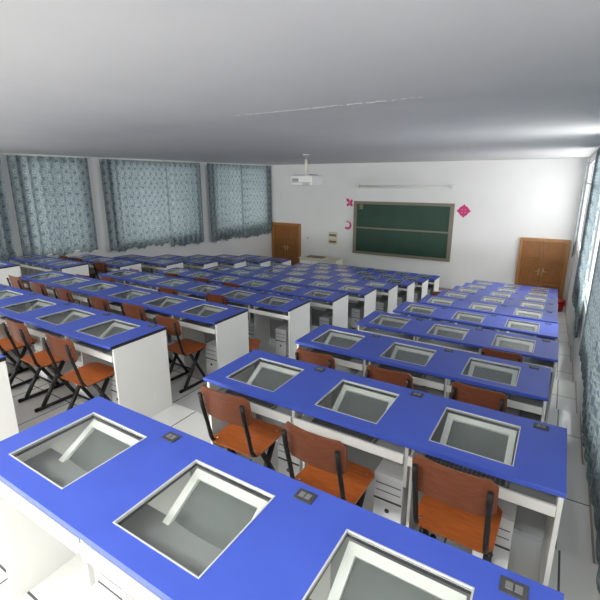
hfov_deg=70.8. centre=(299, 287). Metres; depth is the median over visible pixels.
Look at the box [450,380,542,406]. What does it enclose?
keyboard tray
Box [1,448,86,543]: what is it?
keyboard tray
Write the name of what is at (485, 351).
chair
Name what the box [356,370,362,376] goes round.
computer tower
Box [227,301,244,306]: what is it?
keyboard
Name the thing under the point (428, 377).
keyboard tray
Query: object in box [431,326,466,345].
computer monitor
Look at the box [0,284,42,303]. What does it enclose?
computer desk
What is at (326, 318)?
computer tower
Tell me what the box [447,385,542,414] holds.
tray
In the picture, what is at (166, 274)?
chair
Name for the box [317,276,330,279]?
computer monitor
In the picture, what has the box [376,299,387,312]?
computer tower
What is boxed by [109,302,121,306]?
keyboard
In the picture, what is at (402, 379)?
chair
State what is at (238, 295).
computer monitor
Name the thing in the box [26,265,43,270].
tray
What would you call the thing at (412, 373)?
keyboard
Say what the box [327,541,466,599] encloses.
computer monitor
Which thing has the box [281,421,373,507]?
chair
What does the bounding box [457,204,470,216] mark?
cutout
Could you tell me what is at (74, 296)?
tray
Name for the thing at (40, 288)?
chair
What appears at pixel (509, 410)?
computer tower
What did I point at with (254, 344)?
chair
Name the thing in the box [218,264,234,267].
tray
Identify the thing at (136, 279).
computer desk
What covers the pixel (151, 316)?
tray
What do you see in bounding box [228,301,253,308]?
keyboard tray
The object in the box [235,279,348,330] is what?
computer desk
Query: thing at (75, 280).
computer monitor
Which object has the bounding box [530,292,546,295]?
computer monitor
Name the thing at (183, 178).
curtain
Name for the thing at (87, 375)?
chair
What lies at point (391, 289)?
computer desk
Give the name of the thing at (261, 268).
computer desk
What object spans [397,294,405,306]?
computer tower
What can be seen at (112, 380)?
computer tower
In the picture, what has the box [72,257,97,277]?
chair
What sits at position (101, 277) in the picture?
chair
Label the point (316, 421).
keyboard
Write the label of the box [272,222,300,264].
door
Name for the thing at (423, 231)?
chalkboard
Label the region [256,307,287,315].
keyboard tray
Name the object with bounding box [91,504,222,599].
keyboard tray
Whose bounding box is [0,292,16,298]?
computer monitor
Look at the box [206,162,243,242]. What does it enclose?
curtain
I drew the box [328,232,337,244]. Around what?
upper cabinet
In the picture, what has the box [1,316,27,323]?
keyboard
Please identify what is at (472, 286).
computer monitor
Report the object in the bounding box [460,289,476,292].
computer monitor
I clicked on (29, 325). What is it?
keyboard tray
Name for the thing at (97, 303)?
chair
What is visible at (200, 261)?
computer monitor
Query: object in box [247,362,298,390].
computer monitor
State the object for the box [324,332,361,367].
computer monitor
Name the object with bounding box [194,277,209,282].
chair
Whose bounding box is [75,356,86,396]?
computer tower
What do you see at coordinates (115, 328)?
computer monitor
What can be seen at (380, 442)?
keyboard tray
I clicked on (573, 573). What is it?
floor
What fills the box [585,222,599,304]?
window
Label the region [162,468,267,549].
computer monitor
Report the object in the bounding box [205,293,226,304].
chair
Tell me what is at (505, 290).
computer monitor
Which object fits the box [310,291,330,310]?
computer monitor
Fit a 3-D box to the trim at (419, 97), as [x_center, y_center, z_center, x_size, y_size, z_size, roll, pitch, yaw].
[0.144,-1.495,3.506,1.754,0.003,0.048,9,17,31]
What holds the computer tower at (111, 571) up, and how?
on the computer desk at (52, 510)
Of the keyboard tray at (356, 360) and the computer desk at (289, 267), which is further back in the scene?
the computer desk at (289, 267)
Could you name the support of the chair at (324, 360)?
on the floor
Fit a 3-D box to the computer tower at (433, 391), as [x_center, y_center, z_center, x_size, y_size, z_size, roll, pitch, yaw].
[1.248,1.197,3.929,0.180,0.430,0.346,9,17,31]
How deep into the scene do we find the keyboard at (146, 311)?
5.38 m
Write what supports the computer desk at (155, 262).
on the floor
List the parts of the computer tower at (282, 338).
panel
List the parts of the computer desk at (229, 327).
panel, window trim, window trim, modesty panel, window trim, panel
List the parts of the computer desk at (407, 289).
modesty panel, panel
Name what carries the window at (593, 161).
in the wall at (570, 310)
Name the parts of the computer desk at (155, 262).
panel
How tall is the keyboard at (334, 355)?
0.024 m
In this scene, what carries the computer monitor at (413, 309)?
attached to the computer desk at (546, 330)
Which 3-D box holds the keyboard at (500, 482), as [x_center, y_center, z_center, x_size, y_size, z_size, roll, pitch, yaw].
[0.864,0.938,2.217,0.420,0.024,0.140,9,17,31]
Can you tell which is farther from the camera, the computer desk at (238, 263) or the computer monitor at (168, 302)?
the computer desk at (238, 263)
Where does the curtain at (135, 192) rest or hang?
hanging from the ceiling
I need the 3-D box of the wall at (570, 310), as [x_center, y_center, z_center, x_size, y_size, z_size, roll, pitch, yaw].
[0.863,1.688,0.792,0.200,4.849,29.490,9,17,31]
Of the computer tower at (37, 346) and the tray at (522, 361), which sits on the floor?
the computer tower at (37, 346)
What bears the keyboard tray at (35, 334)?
on the computer desk at (138, 356)
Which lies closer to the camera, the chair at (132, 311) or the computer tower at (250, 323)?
the chair at (132, 311)
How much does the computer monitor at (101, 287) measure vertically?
0.283 m
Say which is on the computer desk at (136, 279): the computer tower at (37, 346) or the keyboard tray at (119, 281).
the keyboard tray at (119, 281)
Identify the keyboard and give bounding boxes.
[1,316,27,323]
[35,328,64,337]
[76,341,111,352]
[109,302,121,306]
[145,310,171,316]
[181,318,212,327]
[188,295,205,299]
[223,389,277,409]
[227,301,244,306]
[255,308,282,313]
[310,418,377,443]
[311,348,352,360]
[378,364,425,378]
[424,454,508,488]
[460,382,513,399]
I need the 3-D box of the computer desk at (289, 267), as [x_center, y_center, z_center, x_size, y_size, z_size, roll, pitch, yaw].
[0.060,-0.155,12.411,2.160,0.826,0.591,9,17,31]
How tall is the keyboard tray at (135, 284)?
0.012 m
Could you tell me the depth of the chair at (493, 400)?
3.08 m
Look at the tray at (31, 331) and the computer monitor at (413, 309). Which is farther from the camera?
the computer monitor at (413, 309)
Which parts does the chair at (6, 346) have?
frame, seat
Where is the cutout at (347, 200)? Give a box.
[346,198,352,206]
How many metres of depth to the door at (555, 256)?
13.58 m
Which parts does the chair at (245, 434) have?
frame, backrest, seat, frame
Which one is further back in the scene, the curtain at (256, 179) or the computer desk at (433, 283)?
the curtain at (256, 179)
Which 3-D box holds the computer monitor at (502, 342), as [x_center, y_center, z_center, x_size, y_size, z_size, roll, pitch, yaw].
[2.361,0.751,4.697,0.370,0.283,0.303,9,17,31]
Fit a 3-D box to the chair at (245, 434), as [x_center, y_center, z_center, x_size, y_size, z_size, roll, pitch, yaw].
[-0.370,1.021,2.905,0.390,0.887,0.515,8,17,29]
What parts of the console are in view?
door panel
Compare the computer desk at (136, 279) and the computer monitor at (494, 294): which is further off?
the computer monitor at (494, 294)
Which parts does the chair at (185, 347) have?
backrest, seat, frame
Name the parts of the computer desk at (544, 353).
panel, window trim, window trim, modesty panel, window trim, panel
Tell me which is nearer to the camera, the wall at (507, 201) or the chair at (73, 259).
the chair at (73, 259)
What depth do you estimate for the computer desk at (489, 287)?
10.79 m
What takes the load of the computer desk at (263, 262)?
on the floor
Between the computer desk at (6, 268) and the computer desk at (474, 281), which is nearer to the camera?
the computer desk at (6, 268)
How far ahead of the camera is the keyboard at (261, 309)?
6.15 m
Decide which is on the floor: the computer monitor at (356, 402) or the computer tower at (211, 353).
the computer tower at (211, 353)
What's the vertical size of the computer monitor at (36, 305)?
0.283 m
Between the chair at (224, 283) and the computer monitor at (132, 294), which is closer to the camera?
the computer monitor at (132, 294)
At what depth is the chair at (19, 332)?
4.13 m
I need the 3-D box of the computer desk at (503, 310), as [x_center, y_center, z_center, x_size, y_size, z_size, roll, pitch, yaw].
[3.188,0.722,7.374,2.160,0.826,0.591,9,17,31]
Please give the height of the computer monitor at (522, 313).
0.283 m
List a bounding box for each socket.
[166,433,176,438]
[298,491,311,499]
[505,580,522,594]
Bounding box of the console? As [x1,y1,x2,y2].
[299,255,342,264]
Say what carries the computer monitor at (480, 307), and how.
attached to the computer desk at (503, 310)
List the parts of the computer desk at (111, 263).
panel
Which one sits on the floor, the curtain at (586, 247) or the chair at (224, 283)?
the chair at (224, 283)
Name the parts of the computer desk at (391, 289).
modesty panel, panel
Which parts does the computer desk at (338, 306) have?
modesty panel, window trim, panel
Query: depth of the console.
16.27 m
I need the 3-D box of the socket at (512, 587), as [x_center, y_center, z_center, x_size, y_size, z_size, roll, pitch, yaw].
[0.611,0.856,1.207,0.045,0.002,0.025,9,17,31]
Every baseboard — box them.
[439,287,565,305]
[565,315,594,563]
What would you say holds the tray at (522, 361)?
on the computer desk at (544, 353)
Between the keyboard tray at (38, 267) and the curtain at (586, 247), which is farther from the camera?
the keyboard tray at (38, 267)
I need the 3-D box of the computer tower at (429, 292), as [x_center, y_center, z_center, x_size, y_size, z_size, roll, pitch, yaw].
[4.019,0.228,13.294,0.180,0.430,0.346,9,17,31]
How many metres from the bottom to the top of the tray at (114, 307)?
0.056 m
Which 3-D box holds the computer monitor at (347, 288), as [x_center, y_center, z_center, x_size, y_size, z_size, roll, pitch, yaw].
[1.064,0.158,8.619,0.370,0.283,0.303,9,17,31]
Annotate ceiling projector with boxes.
[290,154,321,185]
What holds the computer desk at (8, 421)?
on the floor
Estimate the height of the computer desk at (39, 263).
0.826 m
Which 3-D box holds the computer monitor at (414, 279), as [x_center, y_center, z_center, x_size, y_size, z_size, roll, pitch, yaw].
[3.173,-0.118,12.083,0.370,0.283,0.303,9,17,31]
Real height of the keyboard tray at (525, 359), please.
0.012 m
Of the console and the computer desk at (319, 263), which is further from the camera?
the console
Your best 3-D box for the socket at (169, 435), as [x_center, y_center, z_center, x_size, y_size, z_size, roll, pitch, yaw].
[-0.585,0.674,1.921,0.045,0.002,0.025,9,17,31]
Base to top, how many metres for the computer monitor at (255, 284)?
0.283 m
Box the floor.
[0,290,599,599]
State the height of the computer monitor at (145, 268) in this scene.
0.283 m
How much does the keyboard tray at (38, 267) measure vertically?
0.012 m
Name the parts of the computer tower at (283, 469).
panel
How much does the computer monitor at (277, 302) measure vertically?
0.283 m
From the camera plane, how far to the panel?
1.60 m
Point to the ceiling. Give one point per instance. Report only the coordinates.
(171, 80)
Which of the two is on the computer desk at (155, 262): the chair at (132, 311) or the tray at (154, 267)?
the tray at (154, 267)
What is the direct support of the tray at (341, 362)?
on the computer desk at (446, 366)
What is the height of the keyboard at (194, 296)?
0.024 m
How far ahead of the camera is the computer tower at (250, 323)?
6.49 m
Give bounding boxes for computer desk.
[0,261,20,285]
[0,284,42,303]
[0,295,171,417]
[0,354,18,440]
[0,396,563,599]
[8,254,88,275]
[20,271,133,306]
[68,254,141,278]
[96,287,248,370]
[98,269,201,294]
[114,254,182,273]
[155,254,217,269]
[156,267,251,284]
[177,282,309,358]
[187,254,245,267]
[201,266,287,281]
[203,349,566,586]
[216,254,269,266]
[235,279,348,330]
[237,265,315,277]
[241,254,290,265]
[268,264,339,274]
[273,276,376,317]
[292,263,357,272]
[295,324,550,422]
[305,273,397,313]
[313,262,373,270]
[332,272,414,301]
[353,270,428,299]
[357,311,558,422]
[371,269,439,291]
[393,301,558,340]
[418,295,557,323]
[436,290,557,311]
[451,286,557,303]
[463,283,557,297]
[472,280,557,292]
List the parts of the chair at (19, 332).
frame, backrest, seat, frame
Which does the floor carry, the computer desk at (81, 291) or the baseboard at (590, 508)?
the computer desk at (81, 291)
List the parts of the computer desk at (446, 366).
panel, window trim, post, window trim, post, window trim, panel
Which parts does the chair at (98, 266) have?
backrest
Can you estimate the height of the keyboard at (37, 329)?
0.024 m
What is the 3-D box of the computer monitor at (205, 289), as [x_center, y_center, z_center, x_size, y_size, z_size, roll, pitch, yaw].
[-1.538,0.161,7.024,0.370,0.283,0.303,9,17,31]
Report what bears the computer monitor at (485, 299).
attached to the computer desk at (551, 307)
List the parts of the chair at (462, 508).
frame, backrest, seat, frame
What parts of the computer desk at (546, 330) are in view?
window trim, window trim, window trim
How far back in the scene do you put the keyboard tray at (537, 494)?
2.05 m
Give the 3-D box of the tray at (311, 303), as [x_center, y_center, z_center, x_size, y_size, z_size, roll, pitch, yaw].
[0.247,0.278,7.177,0.682,0.056,0.016,9,17,31]
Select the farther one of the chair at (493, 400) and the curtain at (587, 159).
the curtain at (587, 159)
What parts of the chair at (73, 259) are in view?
backrest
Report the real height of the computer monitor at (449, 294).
0.283 m
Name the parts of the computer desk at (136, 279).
window trim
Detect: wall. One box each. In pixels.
[0,153,271,261]
[271,158,589,302]
[566,152,599,564]
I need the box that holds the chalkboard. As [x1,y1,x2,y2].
[352,201,454,261]
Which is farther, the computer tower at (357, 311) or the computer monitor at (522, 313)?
the computer tower at (357, 311)
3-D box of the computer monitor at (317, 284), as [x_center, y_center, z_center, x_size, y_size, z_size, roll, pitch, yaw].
[0.472,0.068,8.972,0.370,0.283,0.303,9,17,31]
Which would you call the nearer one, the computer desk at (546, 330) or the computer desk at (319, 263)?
the computer desk at (546, 330)
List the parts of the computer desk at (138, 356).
panel, window trim, window trim, window trim, panel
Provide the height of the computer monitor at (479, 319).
0.283 m
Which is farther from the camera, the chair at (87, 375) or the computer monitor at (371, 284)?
the computer monitor at (371, 284)
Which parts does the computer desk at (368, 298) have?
modesty panel, panel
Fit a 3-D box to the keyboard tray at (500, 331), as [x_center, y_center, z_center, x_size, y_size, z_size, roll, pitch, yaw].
[3.027,0.677,5.690,0.682,0.012,0.255,9,17,31]
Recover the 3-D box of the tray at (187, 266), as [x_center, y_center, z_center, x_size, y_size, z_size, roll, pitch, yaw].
[-3.054,-0.619,12.295,0.682,0.056,0.016,9,17,31]
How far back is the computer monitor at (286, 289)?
7.88 m
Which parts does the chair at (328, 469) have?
frame, backrest, seat, frame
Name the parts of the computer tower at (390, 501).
panel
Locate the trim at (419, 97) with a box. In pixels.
[238,97,421,115]
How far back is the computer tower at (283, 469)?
2.96 m
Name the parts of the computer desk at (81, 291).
panel, window trim, window trim, window trim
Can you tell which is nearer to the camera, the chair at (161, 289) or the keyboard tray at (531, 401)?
the keyboard tray at (531, 401)
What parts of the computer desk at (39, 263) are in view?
panel, panel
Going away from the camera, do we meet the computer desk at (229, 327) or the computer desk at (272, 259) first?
the computer desk at (229, 327)
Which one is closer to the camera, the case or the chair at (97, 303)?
the chair at (97, 303)
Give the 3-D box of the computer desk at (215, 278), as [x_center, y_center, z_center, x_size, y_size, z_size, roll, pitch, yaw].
[-2.049,0.121,8.948,2.160,0.826,0.591,9,17,31]
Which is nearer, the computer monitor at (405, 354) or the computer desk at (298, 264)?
the computer monitor at (405, 354)
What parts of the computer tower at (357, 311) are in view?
panel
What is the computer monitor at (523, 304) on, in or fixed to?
attached to the computer desk at (551, 307)
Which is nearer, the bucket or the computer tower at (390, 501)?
the computer tower at (390, 501)
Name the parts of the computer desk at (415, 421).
panel, window trim, post, cable plate, window trim, modesty panel, post, cable plate, window trim, cable plate, panel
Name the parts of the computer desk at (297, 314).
panel, window trim, window trim, modesty panel, window trim, panel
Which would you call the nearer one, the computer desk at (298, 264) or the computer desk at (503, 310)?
the computer desk at (503, 310)
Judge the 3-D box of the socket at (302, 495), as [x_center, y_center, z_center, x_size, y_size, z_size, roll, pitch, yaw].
[0.019,0.766,1.560,0.045,0.002,0.025,9,17,31]
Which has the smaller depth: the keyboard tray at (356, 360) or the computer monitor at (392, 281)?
the keyboard tray at (356, 360)
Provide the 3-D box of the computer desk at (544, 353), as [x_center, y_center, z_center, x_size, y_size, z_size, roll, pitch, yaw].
[1.782,0.906,5.065,2.160,0.826,0.591,9,17,31]
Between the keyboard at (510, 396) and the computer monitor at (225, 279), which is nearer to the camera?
the keyboard at (510, 396)
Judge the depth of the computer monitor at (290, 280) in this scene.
9.42 m
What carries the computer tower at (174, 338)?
on the floor
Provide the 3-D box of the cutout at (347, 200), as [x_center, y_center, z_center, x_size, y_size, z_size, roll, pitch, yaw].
[1.959,-3.375,16.664,0.314,0.323,0.009,9,17,31]
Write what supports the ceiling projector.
hanging from the ceiling
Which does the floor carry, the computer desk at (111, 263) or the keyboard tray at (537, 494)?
the computer desk at (111, 263)
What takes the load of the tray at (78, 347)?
on the computer desk at (138, 356)
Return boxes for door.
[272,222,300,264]
[514,237,570,298]
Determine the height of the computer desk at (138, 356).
0.826 m
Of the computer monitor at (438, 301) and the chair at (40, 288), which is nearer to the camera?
the chair at (40, 288)
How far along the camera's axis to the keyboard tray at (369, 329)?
5.30 m
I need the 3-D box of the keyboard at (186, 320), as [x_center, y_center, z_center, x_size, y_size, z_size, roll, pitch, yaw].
[-1.246,0.419,5.051,0.420,0.024,0.140,9,17,31]
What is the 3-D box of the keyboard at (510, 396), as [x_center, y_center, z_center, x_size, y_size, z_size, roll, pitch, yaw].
[1.490,0.834,3.417,0.420,0.024,0.140,9,17,31]
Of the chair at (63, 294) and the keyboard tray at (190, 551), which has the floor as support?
the chair at (63, 294)
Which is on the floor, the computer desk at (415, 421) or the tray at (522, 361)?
the computer desk at (415, 421)
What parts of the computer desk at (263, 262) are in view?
panel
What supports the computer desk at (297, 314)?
on the floor
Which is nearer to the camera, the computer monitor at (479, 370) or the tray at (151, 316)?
the computer monitor at (479, 370)
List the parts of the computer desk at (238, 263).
panel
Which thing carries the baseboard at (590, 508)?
attached to the wall at (570, 310)
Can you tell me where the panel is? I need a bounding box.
[0,481,79,553]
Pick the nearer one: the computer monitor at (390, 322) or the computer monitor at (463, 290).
the computer monitor at (390, 322)
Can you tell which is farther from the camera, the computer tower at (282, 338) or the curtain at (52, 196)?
the curtain at (52, 196)
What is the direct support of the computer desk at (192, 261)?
on the floor
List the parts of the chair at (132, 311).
backrest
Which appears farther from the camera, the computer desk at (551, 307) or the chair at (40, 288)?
the computer desk at (551, 307)
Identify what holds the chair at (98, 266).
on the floor
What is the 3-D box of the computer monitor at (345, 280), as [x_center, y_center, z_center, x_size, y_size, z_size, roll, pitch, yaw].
[1.175,-0.024,10.127,0.370,0.283,0.303,9,17,31]
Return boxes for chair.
[0,336,38,388]
[2,318,74,412]
[6,275,24,289]
[27,281,47,295]
[41,332,114,409]
[53,287,73,302]
[58,255,68,259]
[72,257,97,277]
[87,295,110,311]
[93,262,107,278]
[99,276,114,281]
[120,302,172,363]
[153,314,206,393]
[158,287,177,294]
[165,272,178,277]
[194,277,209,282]
[197,385,281,470]
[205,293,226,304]
[222,282,238,287]
[249,339,260,351]
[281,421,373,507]
[295,348,334,368]
[366,365,412,388]
[412,454,502,561]
[451,381,507,412]
[480,347,522,362]
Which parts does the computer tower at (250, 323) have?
panel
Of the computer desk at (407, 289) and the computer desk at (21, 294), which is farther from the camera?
the computer desk at (407, 289)
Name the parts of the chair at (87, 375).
frame, backrest, seat, frame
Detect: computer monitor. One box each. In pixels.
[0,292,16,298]
[27,302,49,310]
[59,419,138,471]
[60,311,89,323]
[69,279,83,300]
[95,285,110,290]
[99,322,133,338]
[125,292,145,299]
[141,259,152,269]
[144,276,156,286]
[159,299,180,307]
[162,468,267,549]
[170,281,184,290]
[193,260,204,270]
[197,306,222,334]
[200,286,216,292]
[219,277,234,284]
[229,292,251,304]
[247,282,265,291]
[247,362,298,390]
[264,298,288,320]
[277,287,295,296]
[288,279,301,282]
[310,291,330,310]
[316,283,330,286]
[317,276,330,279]
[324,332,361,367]
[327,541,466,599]
[332,385,395,422]
[343,279,355,282]
[345,287,361,302]
[370,283,384,296]
[377,317,407,329]
[390,280,402,292]
[391,346,433,385]
[406,277,417,288]
[408,306,433,319]
[431,299,452,304]
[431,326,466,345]
[440,413,516,464]
[448,293,466,297]
[455,313,483,327]
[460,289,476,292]
[468,361,517,385]
[470,285,484,288]
[472,304,495,311]
[484,298,503,302]
[492,293,509,296]
[495,337,533,358]
[499,289,515,292]
[506,321,537,336]
[516,310,540,317]
[522,303,543,308]
[526,297,544,301]
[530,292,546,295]
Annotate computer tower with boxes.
[34,342,46,381]
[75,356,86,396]
[97,570,122,599]
[110,374,117,403]
[171,335,182,365]
[205,339,217,374]
[248,318,254,338]
[275,322,288,356]
[278,415,301,476]
[319,312,332,326]
[351,304,363,328]
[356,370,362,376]
[373,451,410,525]
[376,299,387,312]
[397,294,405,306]
[413,290,420,302]
[427,287,432,294]
[427,388,446,397]
[472,498,516,568]
[506,407,519,415]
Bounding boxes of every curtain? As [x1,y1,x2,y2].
[0,160,16,260]
[6,153,97,255]
[98,158,171,252]
[166,162,203,246]
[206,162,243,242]
[241,164,271,238]
[571,159,588,257]
[572,148,599,338]
[579,238,599,592]
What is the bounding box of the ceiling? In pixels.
[0,0,599,164]
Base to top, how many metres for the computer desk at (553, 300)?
0.826 m
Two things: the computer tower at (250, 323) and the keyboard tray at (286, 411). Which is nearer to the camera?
the keyboard tray at (286, 411)
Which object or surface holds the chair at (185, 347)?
on the floor
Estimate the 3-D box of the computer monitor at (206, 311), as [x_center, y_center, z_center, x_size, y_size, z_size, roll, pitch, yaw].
[-1.130,0.421,5.206,0.370,0.283,0.303,9,17,31]
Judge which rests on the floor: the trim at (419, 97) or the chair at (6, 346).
the chair at (6, 346)
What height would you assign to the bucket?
0.340 m
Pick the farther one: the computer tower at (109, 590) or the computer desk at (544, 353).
the computer desk at (544, 353)
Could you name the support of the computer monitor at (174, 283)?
attached to the computer desk at (136, 279)
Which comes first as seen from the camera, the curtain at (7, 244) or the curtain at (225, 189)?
the curtain at (7, 244)
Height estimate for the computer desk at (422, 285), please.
0.826 m
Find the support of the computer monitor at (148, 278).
attached to the computer desk at (136, 279)
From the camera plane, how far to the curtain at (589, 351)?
3.41 m
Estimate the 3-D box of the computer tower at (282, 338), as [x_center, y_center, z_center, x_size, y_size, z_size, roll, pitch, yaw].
[-0.199,0.780,6.366,0.180,0.430,0.346,9,17,31]
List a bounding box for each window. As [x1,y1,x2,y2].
[578,159,594,251]
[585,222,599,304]
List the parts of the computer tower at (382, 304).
panel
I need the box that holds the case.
[356,184,453,188]
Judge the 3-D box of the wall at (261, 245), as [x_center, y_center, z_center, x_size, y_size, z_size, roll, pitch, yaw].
[-9.057,0.186,6.713,0.200,4.849,29.490,9,17,31]
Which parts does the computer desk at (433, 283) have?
panel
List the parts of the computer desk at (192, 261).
panel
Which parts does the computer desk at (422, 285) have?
panel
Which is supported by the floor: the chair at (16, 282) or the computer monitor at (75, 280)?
the chair at (16, 282)
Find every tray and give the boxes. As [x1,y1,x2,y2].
[0,316,37,328]
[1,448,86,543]
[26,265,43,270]
[27,327,45,338]
[34,265,49,269]
[34,327,78,342]
[72,295,90,302]
[72,342,112,362]
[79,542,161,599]
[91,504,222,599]
[109,304,123,310]
[114,279,129,284]
[131,283,156,289]
[146,313,155,318]
[149,266,166,269]
[179,321,215,333]
[186,265,203,268]
[217,387,301,422]
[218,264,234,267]
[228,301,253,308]
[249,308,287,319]
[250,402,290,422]
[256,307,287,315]
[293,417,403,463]
[300,415,410,455]
[305,347,368,365]
[307,299,332,305]
[310,302,332,308]
[334,358,362,370]
[348,296,363,300]
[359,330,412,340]
[364,327,416,340]
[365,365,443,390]
[371,362,444,385]
[376,291,387,294]
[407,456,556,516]
[411,451,555,504]
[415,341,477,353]
[418,337,478,353]
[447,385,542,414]
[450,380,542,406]
[500,331,552,339]
[522,356,553,366]
[522,361,552,372]
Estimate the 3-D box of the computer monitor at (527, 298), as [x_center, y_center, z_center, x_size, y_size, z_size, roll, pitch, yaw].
[5.173,0.384,9.315,0.370,0.283,0.303,9,17,31]
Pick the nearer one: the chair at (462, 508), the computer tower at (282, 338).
the chair at (462, 508)
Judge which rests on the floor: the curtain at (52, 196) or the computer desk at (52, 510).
the computer desk at (52, 510)
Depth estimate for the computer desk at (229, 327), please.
5.23 m
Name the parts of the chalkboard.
rail, panel, panel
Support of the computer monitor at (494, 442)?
attached to the computer desk at (415, 421)
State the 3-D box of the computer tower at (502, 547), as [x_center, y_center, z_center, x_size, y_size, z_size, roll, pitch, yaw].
[1.124,1.377,2.429,0.180,0.430,0.346,9,17,31]
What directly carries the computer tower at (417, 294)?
on the floor
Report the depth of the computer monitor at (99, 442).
1.99 m
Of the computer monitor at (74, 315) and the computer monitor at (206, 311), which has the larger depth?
the computer monitor at (206, 311)
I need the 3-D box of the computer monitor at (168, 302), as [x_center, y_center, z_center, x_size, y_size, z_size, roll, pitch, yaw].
[-1.722,0.332,5.559,0.370,0.283,0.303,9,17,31]
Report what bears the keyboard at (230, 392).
on the computer desk at (415, 421)
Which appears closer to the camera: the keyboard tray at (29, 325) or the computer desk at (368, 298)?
the keyboard tray at (29, 325)
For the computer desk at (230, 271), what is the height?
0.826 m
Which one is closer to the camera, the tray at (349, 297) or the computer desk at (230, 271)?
the tray at (349, 297)
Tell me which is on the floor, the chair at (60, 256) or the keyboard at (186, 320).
the chair at (60, 256)
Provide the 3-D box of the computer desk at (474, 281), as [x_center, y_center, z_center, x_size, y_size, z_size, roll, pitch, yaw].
[6.000,0.354,11.992,2.160,0.826,0.591,9,17,31]
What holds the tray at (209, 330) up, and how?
on the computer desk at (229, 327)
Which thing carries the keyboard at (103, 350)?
on the computer desk at (138, 356)
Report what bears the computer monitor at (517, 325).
attached to the computer desk at (546, 330)
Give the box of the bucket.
[558,298,565,311]
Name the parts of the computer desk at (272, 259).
panel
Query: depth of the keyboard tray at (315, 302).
7.22 m
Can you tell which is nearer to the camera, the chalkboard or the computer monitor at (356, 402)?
the computer monitor at (356, 402)
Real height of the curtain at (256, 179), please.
2.950 m
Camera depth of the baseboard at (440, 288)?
15.41 m
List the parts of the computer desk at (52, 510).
panel, window trim, post, cable plate, window trim, modesty panel, cable plate, window trim, cable plate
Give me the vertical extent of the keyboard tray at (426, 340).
0.012 m

